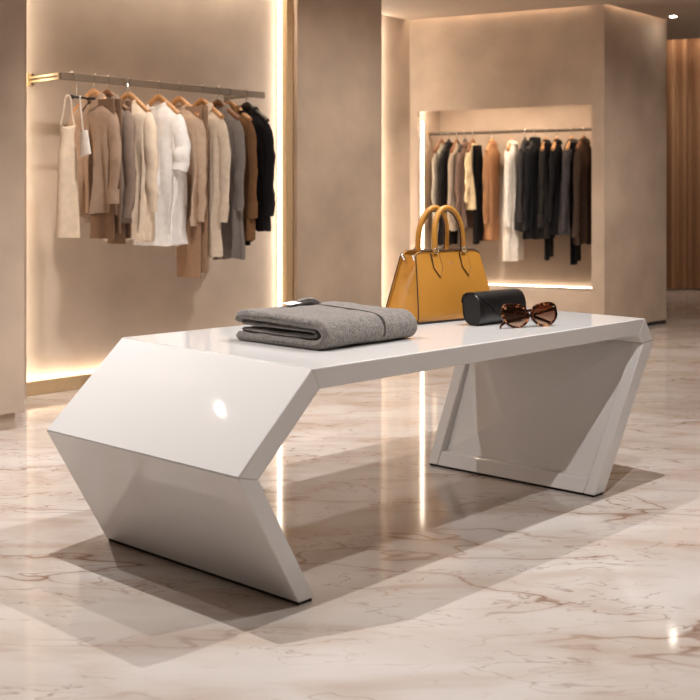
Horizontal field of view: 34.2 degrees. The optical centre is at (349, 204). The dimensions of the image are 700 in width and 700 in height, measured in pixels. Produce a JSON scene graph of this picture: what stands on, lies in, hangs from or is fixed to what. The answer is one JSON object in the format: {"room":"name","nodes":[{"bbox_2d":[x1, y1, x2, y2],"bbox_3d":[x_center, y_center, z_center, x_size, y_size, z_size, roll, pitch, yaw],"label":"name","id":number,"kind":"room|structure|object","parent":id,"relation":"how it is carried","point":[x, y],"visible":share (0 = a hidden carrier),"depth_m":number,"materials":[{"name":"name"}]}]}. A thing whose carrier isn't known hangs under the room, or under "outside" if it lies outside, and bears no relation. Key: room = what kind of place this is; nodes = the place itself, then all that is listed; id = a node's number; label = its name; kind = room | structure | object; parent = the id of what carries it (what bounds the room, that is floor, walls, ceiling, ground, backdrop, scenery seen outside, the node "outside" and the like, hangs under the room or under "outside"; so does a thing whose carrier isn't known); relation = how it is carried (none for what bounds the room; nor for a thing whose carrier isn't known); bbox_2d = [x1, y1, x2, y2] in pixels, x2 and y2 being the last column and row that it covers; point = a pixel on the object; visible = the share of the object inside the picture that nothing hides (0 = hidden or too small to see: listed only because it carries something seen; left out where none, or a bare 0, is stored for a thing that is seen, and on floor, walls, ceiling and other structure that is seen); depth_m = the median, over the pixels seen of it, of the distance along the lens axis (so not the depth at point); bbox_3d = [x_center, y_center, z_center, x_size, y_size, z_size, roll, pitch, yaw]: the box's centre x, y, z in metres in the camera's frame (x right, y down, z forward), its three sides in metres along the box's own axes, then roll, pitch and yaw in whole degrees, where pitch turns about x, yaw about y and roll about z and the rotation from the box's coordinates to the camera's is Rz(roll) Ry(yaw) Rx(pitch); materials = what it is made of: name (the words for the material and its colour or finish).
{"room":"shop","nodes":[
{"label":"shop","id":0,"kind":"room"},
{"bbox_2d":[0,0,23,414],"bbox_3d":[-2.108,-0.537,5.194,1.070,2.925,0.745,0,0,43],"label":"wall pillar","id":1,"kind":"structure","parent":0,"point":[11,11],"depth_m":5.06,"materials":[{"name":"beige paint"}]},
{"bbox_2d":[0,413,14,429],"bbox_3d":[-2.101,0.963,5.188,0.990,0.075,0.685,0,0,43],"label":"baseboard","id":2,"kind":"structure","parent":1,"relation":"attached to","point":[7,421],"depth_m":5.08,"materials":[{"name":"beige paint"}]},
{"bbox_2d":[24,0,26,398],"bbox_3d":[-2.017,-0.500,5.582,0.120,3.000,0.900,0,0,43],"label":"trim","id":3,"kind":"structure","parent":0,"point":[25,1],"depth_m":5.87,"materials":[{"name":"beige paint"}]},
{"bbox_2d":[27,0,276,381],"bbox_3d":[-1.383,-0.500,6.459,0.130,3.000,3.050,0,0,43],"label":"wall niche","id":4,"kind":"object","parent":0,"point":[85,294],"depth_m":6.47,"materials":[{"name":"paint"}]},
{"bbox_2d":[27,374,91,395],"bbox_3d":[-1.094,0.963,6.635,0.058,0.074,1.900,0,0,43],"label":"baseboard","id":5,"kind":"structure","parent":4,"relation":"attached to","point":[39,387],"depth_m":6.08,"materials":[{"name":"gold metal"}]},
{"bbox_2d":[27,72,264,102],"bbox_3d":[-1.110,-0.662,6.437,0.300,0.070,1.443,0,0,43],"label":"rail","id":6,"kind":"object","parent":4,"relation":"attached to","point":[238,94],"visible":0.92,"depth_m":6.23,"materials":[{"name":"brown metal"}]},
{"bbox_2d":[70,74,116,112],"bbox_3d":[-1.348,-0.585,5.971,0.383,0.208,0.029,0,0,42],"label":"clothes hanger","id":7,"kind":"object","parent":6,"relation":"hanging from","point":[93,91],"visible":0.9,"depth_m":5.97,"materials":[{"name":"brown wood"}]},
{"bbox_2d":[68,93,121,215],"bbox_3d":[-1.352,-0.263,5.963,0.493,0.638,0.153,0,0,43],"label":"sweater","id":8,"kind":"object","parent":7,"relation":"hanging from","point":[103,126],"visible":0.68,"depth_m":5.87,"materials":[{"name":"fabric"}]},
{"bbox_2d":[90,98,121,238],"bbox_3d":[-1.268,-0.186,5.916,0.233,0.720,0.084,0,0,43],"label":"trousers","id":9,"kind":"object","parent":7,"relation":"hanging from","point":[102,225],"visible":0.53,"depth_m":5.86,"materials":[{"name":"fabric"}]},
{"bbox_2d":[70,71,128,100],"bbox_3d":[-1.319,-0.616,5.970,0.078,0.148,0.374,0,0,43],"label":"clothes hanger","id":10,"kind":"object","parent":6,"relation":"hanging from","point":[72,96],"visible":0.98,"depth_m":5.87,"materials":[{"name":"black"}]},
{"bbox_2d":[56,94,79,237],"bbox_3d":[-1.440,-0.199,5.800,0.124,0.732,0.057,0,0,-29],"label":"camisole","id":11,"kind":"object","parent":10,"relation":"hanging from","point":[67,217],"visible":1,"depth_m":5.78,"materials":[{"name":"fabric"}]},
{"bbox_2d":[79,95,90,156],"bbox_3d":[-1.362,-0.405,5.794,0.041,0.320,0.148,0,0,-34],"label":"tag","id":12,"kind":"object","parent":10,"relation":"hanging from","point":[85,149],"visible":1,"depth_m":5.75,"materials":[{"name":"beige paper"}]},
{"bbox_2d":[102,75,129,110],"bbox_3d":[-1.290,-0.585,6.035,0.383,0.208,0.029,0,0,42],"label":"clothes hanger","id":13,"kind":"object","parent":6,"relation":"hanging from","point":[108,93],"visible":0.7,"depth_m":6.00,"materials":[{"name":"brown wood"}]},
{"bbox_2d":[79,94,136,222],"bbox_3d":[-1.290,-0.243,6.037,0.509,0.678,0.158,0,0,43],"label":"jacket","id":14,"kind":"object","parent":13,"relation":"hanging from","point":[128,168],"visible":0.34,"depth_m":5.87,"materials":[{"name":"fabric"}]},
{"bbox_2d":[107,100,131,243],"bbox_3d":[-1.207,-0.171,5.988,0.156,0.750,0.086,0,0,43],"label":"trousers","id":15,"kind":"object","parent":13,"relation":"hanging from","point":[126,228],"visible":0.21,"depth_m":5.95,"materials":[{"name":"fabric"}]},
{"bbox_2d":[120,77,150,112],"bbox_3d":[-1.198,-0.585,6.136,0.383,0.208,0.029,0,0,43],"label":"clothes hanger","id":16,"kind":"object","parent":6,"relation":"hanging from","point":[125,95],"visible":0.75,"depth_m":6.09,"materials":[{"name":"brown wood"}]},
{"bbox_2d":[103,100,158,241],"bbox_3d":[-1.192,-0.185,6.135,0.510,0.763,0.197,0,0,43],"label":"sweater","id":17,"kind":"object","parent":16,"relation":"hanging from","point":[146,135],"visible":0.41,"depth_m":6.00,"materials":[{"name":"fabric"}]},
{"bbox_2d":[146,80,181,113],"bbox_3d":[-1.060,-0.585,6.285,0.383,0.208,0.029,0,0,43],"label":"clothes hanger","id":18,"kind":"object","parent":6,"relation":"hanging from","point":[158,97],"visible":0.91,"depth_m":6.25,"materials":[{"name":"brown wood"}]},
{"bbox_2d":[133,102,190,245],"bbox_3d":[-1.065,-0.171,6.279,0.549,0.793,0.206,0,0,43],"label":"cardigan","id":19,"kind":"object","parent":18,"relation":"hanging from","point":[173,144],"visible":0.63,"depth_m":6.18,"materials":[{"name":"fabric"}]},
{"bbox_2d":[170,82,198,115],"bbox_3d":[-0.962,-0.585,6.392,0.383,0.208,0.029,0,0,42],"label":"clothes hanger","id":20,"kind":"object","parent":6,"relation":"hanging from","point":[178,99],"visible":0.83,"depth_m":6.38,"materials":[{"name":"brown wood"}]},
{"bbox_2d":[174,104,206,225],"bbox_3d":[-0.968,-0.226,6.384,0.476,0.683,0.155,0,0,43],"label":"blouse","id":21,"kind":"object","parent":20,"relation":"hanging from","point":[196,130],"visible":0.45,"depth_m":6.25,"materials":[{"name":"fabric"}]},
{"bbox_2d":[177,106,207,277],"bbox_3d":[-0.886,-0.071,6.340,0.243,0.950,0.079,0,0,43],"label":"trousers","id":22,"kind":"object","parent":20,"relation":"hanging from","point":[192,256],"visible":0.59,"depth_m":6.28,"materials":[{"name":"fabric"}]},
{"bbox_2d":[192,85,224,118],"bbox_3d":[-0.851,-0.585,6.514,0.383,0.208,0.029,0,0,42],"label":"clothes hanger","id":23,"kind":"object","parent":6,"relation":"hanging from","point":[201,101],"visible":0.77,"depth_m":6.48,"materials":[{"name":"brown wood"}]},
{"bbox_2d":[175,103,230,257],"bbox_3d":[-0.844,-0.143,6.514,0.489,0.877,0.152,0,0,43],"label":"shirt","id":24,"kind":"object","parent":23,"relation":"hanging from","point":[219,150],"visible":0.35,"depth_m":6.37,"materials":[{"name":"fabric"}]},
{"bbox_2d":[212,86,240,119],"bbox_3d":[-0.770,-0.585,6.602,0.383,0.208,0.029,0,0,43],"label":"clothes hanger","id":25,"kind":"object","parent":6,"relation":"hanging from","point":[217,102],"visible":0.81,"depth_m":6.55,"materials":[{"name":"brown wood"}]},
{"bbox_2d":[207,104,245,259],"bbox_3d":[-0.770,-0.133,6.588,0.475,0.898,0.160,0,0,43],"label":"coat","id":26,"kind":"object","parent":25,"relation":"hanging from","point":[232,232],"visible":0.37,"depth_m":6.48,"materials":[{"name":"fabric"}]},
{"bbox_2d":[225,87,251,120],"bbox_3d":[-0.709,-0.585,6.668,0.383,0.208,0.029,0,0,43],"label":"clothes hanger","id":27,"kind":"object","parent":6,"relation":"hanging from","point":[232,104],"visible":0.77,"depth_m":6.62,"materials":[{"name":"brown wood"}]},
{"bbox_2d":[231,105,257,241],"bbox_3d":[-0.719,-0.183,6.670,0.151,0.798,0.484,0,0,-43],"label":"shirt","id":28,"kind":"object","parent":27,"relation":"hanging from","point":[250,210],"visible":0.33,"depth_m":6.53,"materials":[{"name":"fabric"}]},
{"bbox_2d":[239,110,251,244],"bbox_3d":[-0.630,-0.141,6.616,0.136,0.810,0.075,0,0,43],"label":"trousers","id":29,"kind":"object","parent":27,"relation":"hanging from","point":[249,113],"visible":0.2,"depth_m":6.58,"materials":[{"name":"fabric"}]},
{"bbox_2d":[241,89,268,121],"bbox_3d":[-0.618,-0.585,6.768,0.383,0.208,0.029,0,0,43],"label":"clothes hanger","id":30,"kind":"object","parent":6,"relation":"hanging from","point":[246,104],"visible":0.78,"depth_m":6.73,"materials":[{"name":"black wood"}]},
{"bbox_2d":[244,107,275,231],"bbox_3d":[-0.626,-0.213,6.766,0.493,0.738,0.168,0,0,43],"label":"jacket","id":31,"kind":"object","parent":30,"relation":"hanging from","point":[266,157],"visible":0.39,"depth_m":6.64,"materials":[{"name":"fabric"}]},
{"bbox_2d":[277,0,292,306],"bbox_3d":[-0.426,-0.500,7.347,0.110,3.000,0.057,0,0,43],"label":"trim","id":32,"kind":"structure","parent":4,"relation":"attached to","point":[286,5],"depth_m":7.31,"materials":[{"name":"gold metal"}]},
{"bbox_2d":[278,0,280,306],"bbox_3d":[-0.453,-0.486,7.328,0.024,2.828,0.008,0,0,42],"label":"light strip","id":33,"kind":"object","parent":32,"relation":"attached to","point":[279,1],"visible":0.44,"depth_m":7.32,"materials":[{"name":"white plastic"}]},
{"bbox_2d":[293,0,381,306],"bbox_3d":[-0.173,-0.500,7.718,0.310,3.000,0.828,0,0,43],"label":"wall panel","id":34,"kind":"object","parent":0,"point":[337,44],"visible":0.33,"depth_m":7.59,"materials":[{"name":"beige paint"}]},
{"bbox_2d":[0,288,699,699],"bbox_3d":[0.250,1.050,4.850,14.500,0.100,18.700,0,0,0],"label":"floor","id":35,"kind":"structure","parent":0,"point":[426,581],"depth_m":3.07,"materials":[{"name":"stone"}]},
{"bbox_2d":[47,308,652,604],"bbox_3d":[0.126,0.707,3.788,0.916,0.587,2.151,0,0,43],"label":"display table","id":36,"kind":"object","parent":35,"relation":"on","point":[168,443],"visible":0.83,"depth_m":3.23,"materials":[{"name":"white paint"}]},
{"bbox_2d":[235,297,416,349],"bbox_3d":[-0.077,0.353,3.492,0.405,0.118,0.439,0,0,41],"label":"sweater","id":37,"kind":"object","parent":36,"relation":"on","point":[305,323],"visible":1,"depth_m":3.38,"materials":[{"name":"grey fabric"}]},
{"bbox_2d":[386,205,489,323],"bbox_3d":[0.328,0.205,4.126,0.411,0.411,0.190,0,0,-42],"label":"handbag","id":38,"kind":"object","parent":36,"relation":"on","point":[431,284],"visible":0.89,"depth_m":4.04,"materials":[{"name":"yellow leather"}]},
{"bbox_2d":[461,289,525,325],"bbox_3d":[0.506,0.356,3.990,0.090,0.112,0.262,0,0,44],"label":"glasses case","id":39,"kind":"object","parent":36,"relation":"on","point":[481,307],"visible":0.85,"depth_m":3.92,"materials":[{"name":"black leather"}]},
{"bbox_2d":[499,302,556,328],"bbox_3d":[0.597,0.372,3.856,0.245,0.082,0.046,0,0,-27],"label":"sunglasses","id":40,"kind":"object","parent":36,"relation":"on","point":[511,310],"visible":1,"depth_m":3.85,"materials":[{"name":"brown plastic"}]},
{"bbox_2d":[382,15,409,306],"bbox_3d":[0.266,-0.525,9.526,0.532,3.050,0.120,0,0,-40],"label":"wall","id":41,"kind":"structure","parent":0,"point":[395,31],"depth_m":9.54,"materials":[{"name":"beige paint"}]},
{"bbox_2d":[410,5,591,313],"bbox_3d":[1.362,-0.525,9.561,1.600,3.050,0.620,0,0,27],"label":"wall","id":42,"kind":"structure","parent":0,"point":[531,69],"depth_m":9.47,"materials":[{"name":"beige paint"}]},
{"bbox_2d":[421,121,423,248],"bbox_3d":[0.615,-0.021,9.686,0.008,1.378,0.040,0,0,27],"label":"light strip","id":43,"kind":"object","parent":42,"relation":"attached to","point":[422,123],"visible":0.64,"depth_m":9.68,"materials":[{"name":"white"}]},
{"bbox_2d":[428,127,591,136],"bbox_3d":[1.342,-0.612,9.482,1.486,0.056,0.056,0,0,27],"label":"rail","id":44,"kind":"object","parent":42,"relation":"attached to","point":[586,128],"visible":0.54,"depth_m":9.48,"materials":[{"name":"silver metal"}]},
{"bbox_2d":[433,131,444,152],"bbox_3d":[0.789,-0.534,9.765,0.029,0.199,0.383,0,0,24],"label":"clothes hanger","id":45,"kind":"object","parent":44,"relation":"hanging from","point":[441,141],"visible":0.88,"depth_m":9.68,"materials":[{"name":"brown wood"}]},
{"bbox_2d":[431,144,450,248],"bbox_3d":[0.783,-0.070,9.768,0.136,0.903,0.447,0,0,24],"label":"sweater","id":46,"kind":"object","parent":45,"relation":"hanging from","point":[436,157],"visible":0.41,"depth_m":9.58,"materials":[{"name":"fabric"}]},
{"bbox_2d":[441,131,450,152],"bbox_3d":[0.847,-0.534,9.735,0.029,0.199,0.383,0,0,21],"label":"clothes hanger","id":47,"kind":"object","parent":44,"relation":"hanging from","point":[448,140],"visible":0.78,"depth_m":9.62,"materials":[{"name":"black wood"}]},
{"bbox_2d":[437,142,457,245],"bbox_3d":[0.850,-0.097,9.732,0.132,0.878,0.456,0,0,21],"label":"coat","id":48,"kind":"object","parent":47,"relation":"hanging from","point":[443,164],"visible":0.47,"depth_m":9.59,"materials":[{"name":"fabric"}]},
{"bbox_2d":[450,131,459,152],"bbox_3d":[0.912,-0.534,9.702,0.029,0.199,0.383,0,0,20],"label":"clothes hanger","id":49,"kind":"object","parent":44,"relation":"hanging from","point":[456,140],"visible":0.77,"depth_m":9.61,"materials":[{"name":"brown wood"}]},
{"bbox_2d":[447,143,465,230],"bbox_3d":[0.906,-0.149,9.702,0.138,0.743,0.432,0,0,14],"label":"jacket","id":50,"kind":"object","parent":49,"relation":"hanging from","point":[453,226],"visible":0.41,"depth_m":9.53,"materials":[{"name":"fabric"}]},
{"bbox_2d":[457,131,466,152],"bbox_3d":[0.977,-0.534,9.669,0.029,0.199,0.383,0,0,21],"label":"clothes hanger","id":51,"kind":"object","parent":44,"relation":"hanging from","point":[464,139],"visible":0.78,"depth_m":9.55,"materials":[{"name":"black wood"}]},
{"bbox_2d":[455,141,472,228],"bbox_3d":[0.974,-0.167,9.665,0.148,0.738,0.442,0,0,21],"label":"cardigan","id":52,"kind":"object","parent":51,"relation":"hanging from","point":[466,216],"visible":0.63,"depth_m":9.50,"materials":[{"name":"fabric"}]},
{"bbox_2d":[466,130,475,152],"bbox_3d":[1.042,-0.534,9.636,0.029,0.199,0.383,0,0,20],"label":"clothes hanger","id":53,"kind":"object","parent":44,"relation":"hanging from","point":[472,139],"visible":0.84,"depth_m":9.54,"materials":[{"name":"brown wood"}]},
{"bbox_2d":[464,143,476,209],"bbox_3d":[1.047,-0.239,9.633,0.130,0.563,0.426,0,0,20],"label":"knit top","id":54,"kind":"object","parent":53,"relation":"hanging from","point":[469,197],"visible":0.55,"depth_m":9.46,"materials":[{"name":"fabric"}]},
{"bbox_2d":[473,145,482,244],"bbox_3d":[1.074,-0.085,9.567,0.090,0.830,0.233,0,0,19],"label":"trousers","id":55,"kind":"object","parent":53,"relation":"hanging from","point":[477,149],"visible":0.98,"depth_m":9.49,"materials":[{"name":"fabric"}]},
{"bbox_2d":[485,130,493,151],"bbox_3d":[1.193,-0.534,9.558,0.029,0.199,0.383,0,0,21],"label":"clothes hanger","id":56,"kind":"object","parent":44,"relation":"hanging from","point":[491,139],"visible":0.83,"depth_m":9.44,"materials":[{"name":"brown wood"}]},
{"bbox_2d":[482,141,499,240],"bbox_3d":[1.182,-0.117,9.555,0.148,0.838,0.430,0,0,21],"label":"coat","id":57,"kind":"object","parent":56,"relation":"hanging from","point":[491,159],"visible":0.98,"depth_m":9.42,"materials":[{"name":"fabric"}]},
{"bbox_2d":[506,129,513,150],"bbox_3d":[1.349,-0.534,9.478,0.029,0.199,0.383,0,0,18],"label":"clothes hanger","id":58,"kind":"object","parent":44,"relation":"hanging from","point":[509,144],"visible":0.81,"depth_m":9.36,"materials":[{"name":"brown wood"}]},
{"bbox_2d":[502,140,523,260],"bbox_3d":[1.358,-0.037,9.482,0.162,0.998,0.457,0,0,19],"label":"blouse","id":59,"kind":"object","parent":58,"relation":"hanging from","point":[513,241],"visible":0.8,"depth_m":9.33,"materials":[{"name":"fabric"}]},
{"bbox_2d":[519,129,526,150],"bbox_3d":[1.450,-0.534,9.426,0.029,0.199,0.383,0,0,19],"label":"clothes hanger","id":60,"kind":"object","parent":44,"relation":"hanging from","point":[524,138],"visible":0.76,"depth_m":9.30,"materials":[{"name":"black wood"}]},
{"bbox_2d":[514,140,528,231],"bbox_3d":[1.451,-0.157,9.421,0.142,0.758,0.428,0,0,19],"label":"shirt","id":61,"kind":"object","parent":60,"relation":"hanging from","point":[519,221],"visible":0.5,"depth_m":9.25,"materials":[{"name":"fabric"}]},
{"bbox_2d":[526,128,535,150],"bbox_3d":[1.526,-0.534,9.387,0.029,0.199,0.383,0,0,27],"label":"clothes hanger","id":62,"kind":"object","parent":44,"relation":"hanging from","point":[531,142],"visible":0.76,"depth_m":9.27,"materials":[{"name":"black wood"}]},
{"bbox_2d":[523,137,540,238],"bbox_3d":[1.522,-0.139,9.382,0.164,0.841,0.457,0,0,35],"label":"jacket","id":63,"kind":"object","parent":62,"relation":"hanging from","point":[531,161],"visible":0.63,"depth_m":9.23,"materials":[{"name":"fabric"}]},
{"bbox_2d":[540,128,547,150],"bbox_3d":[1.609,-0.534,9.345,0.029,0.199,0.383,0,0,20],"label":"clothes hanger","id":64,"kind":"object","parent":44,"relation":"hanging from","point":[545,137],"visible":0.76,"depth_m":9.22,"materials":[{"name":"brown wood"}]},
{"bbox_2d":[537,139,554,239],"bbox_3d":[1.621,-0.127,9.351,0.141,0.818,0.443,0,0,20],"label":"shirt","id":65,"kind":"object","parent":64,"relation":"hanging from","point":[542,186],"visible":0.56,"depth_m":9.17,"materials":[{"name":"fabric"}]},
{"bbox_2d":[544,143,553,260],"bbox_3d":[1.626,-0.025,9.295,0.082,0.950,0.233,0,0,21],"label":"trousers","id":66,"kind":"object","parent":64,"relation":"hanging from","point":[548,243],"visible":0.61,"depth_m":9.21,"materials":[{"name":"fabric"}]},
{"bbox_2d":[551,128,561,150],"bbox_3d":[1.692,-0.534,9.302,0.029,0.199,0.383,0,0,21],"label":"clothes hanger","id":67,"kind":"object","parent":44,"relation":"hanging from","point":[556,137],"visible":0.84,"depth_m":9.18,"materials":[{"name":"brown wood"}]},
{"bbox_2d":[546,139,562,234],"bbox_3d":[1.689,-0.147,9.308,0.139,0.778,0.442,0,0,21],"label":"blazer","id":68,"kind":"object","parent":67,"relation":"hanging from","point":[555,161],"visible":0.74,"depth_m":9.15,"materials":[{"name":"fabric"}]},
{"bbox_2d":[565,127,573,149],"bbox_3d":[1.804,-0.534,9.245,0.029,0.199,0.383,0,0,24],"label":"clothes hanger","id":69,"kind":"object","parent":44,"relation":"hanging from","point":[571,136],"visible":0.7,"depth_m":9.13,"materials":[{"name":"brown wood"}]},
{"bbox_2d":[558,139,577,234],"bbox_3d":[1.805,-0.147,9.240,0.178,0.778,0.466,0,0,24],"label":"jacket","id":70,"kind":"object","parent":69,"relation":"hanging from","point":[564,228],"visible":0.46,"depth_m":9.07,"materials":[{"name":"fabric"}]},
{"bbox_2d":[570,142,580,264],"bbox_3d":[1.824,-0.010,9.193,0.076,0.980,0.253,0,0,24],"label":"trousers","id":71,"kind":"object","parent":69,"relation":"hanging from","point":[575,250],"visible":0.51,"depth_m":9.11,"materials":[{"name":"fabric"}]},
{"bbox_2d":[575,127,591,149],"bbox_3d":[1.892,-0.534,9.200,0.029,0.199,0.383,0,0,30],"label":"clothes hanger","id":72,"kind":"object","parent":44,"relation":"hanging from","point":[583,136],"visible":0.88,"depth_m":9.09,"materials":[{"name":"brown wood"}]},
{"bbox_2d":[572,138,591,244],"bbox_3d":[1.885,-0.107,9.206,0.134,0.858,0.432,0,0,30],"label":"overshirt","id":73,"kind":"object","parent":72,"relation":"hanging from","point":[582,160],"visible":0.88,"depth_m":9.11,"materials":[{"name":"fabric"}]},
{"bbox_2d":[488,284,591,287],"bbox_3d":[1.446,0.685,9.685,1.448,0.006,0.018,0,0,27],"label":"light strip","id":74,"kind":"object","parent":42,"relation":"attached to","point":[488,284],"visible":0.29,"depth_m":9.59,"materials":[{"name":"white"}]},
{"bbox_2d":[382,0,699,39],"bbox_3d":[0.250,-1.640,3.280,14.500,0.160,15.560,0,0,0],"label":"ceiling","id":75,"kind":"structure","parent":0,"point":[687,26],"depth_m":9.04,"materials":[{"name":"paint"}]},
{"bbox_2d":[663,15,682,17],"bbox_3d":[2.670,-1.559,9.400,0.156,0.010,0.156,0,0,0],"label":"recessed light","id":76,"kind":"object","parent":75,"relation":"in","point":[666,16],"visible":1,"depth_m":9.39,"materials":[{"name":"paint"}]},
{"bbox_2d":[592,4,665,322],"bbox_3d":[2.288,-0.540,9.283,0.096,3.020,1.056,0,0,43],"label":"wall column","id":77,"kind":"structure","parent":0,"point":[629,46],"depth_m":9.16,"materials":[{"name":"beige paint"}]},
{"bbox_2d":[647,320,665,325],"bbox_3d":[2.288,0.985,9.283,0.094,0.030,1.030,0,0,43],"label":"baseboard","id":78,"kind":"structure","parent":77,"relation":"attached to","point":[660,321],"depth_m":9.51,"materials":[{"name":"black"}]},
{"bbox_3d":[2.500,-2.110,11.400,11.000,0.100,6.400,0,0,0],"label":"ceiling","id":79,"kind":"structure","parent":0,"visible":0},
{"bbox_2d":[666,38,699,288],"bbox_3d":[4.500,-0.531,13.427,4.600,3.038,0.186,0,0,0],"label":"wall panel","id":80,"kind":"object","parent":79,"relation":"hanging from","point":[682,55],"visible":0.17,"depth_m":13.42,"materials":[{"name":"brown wood"}]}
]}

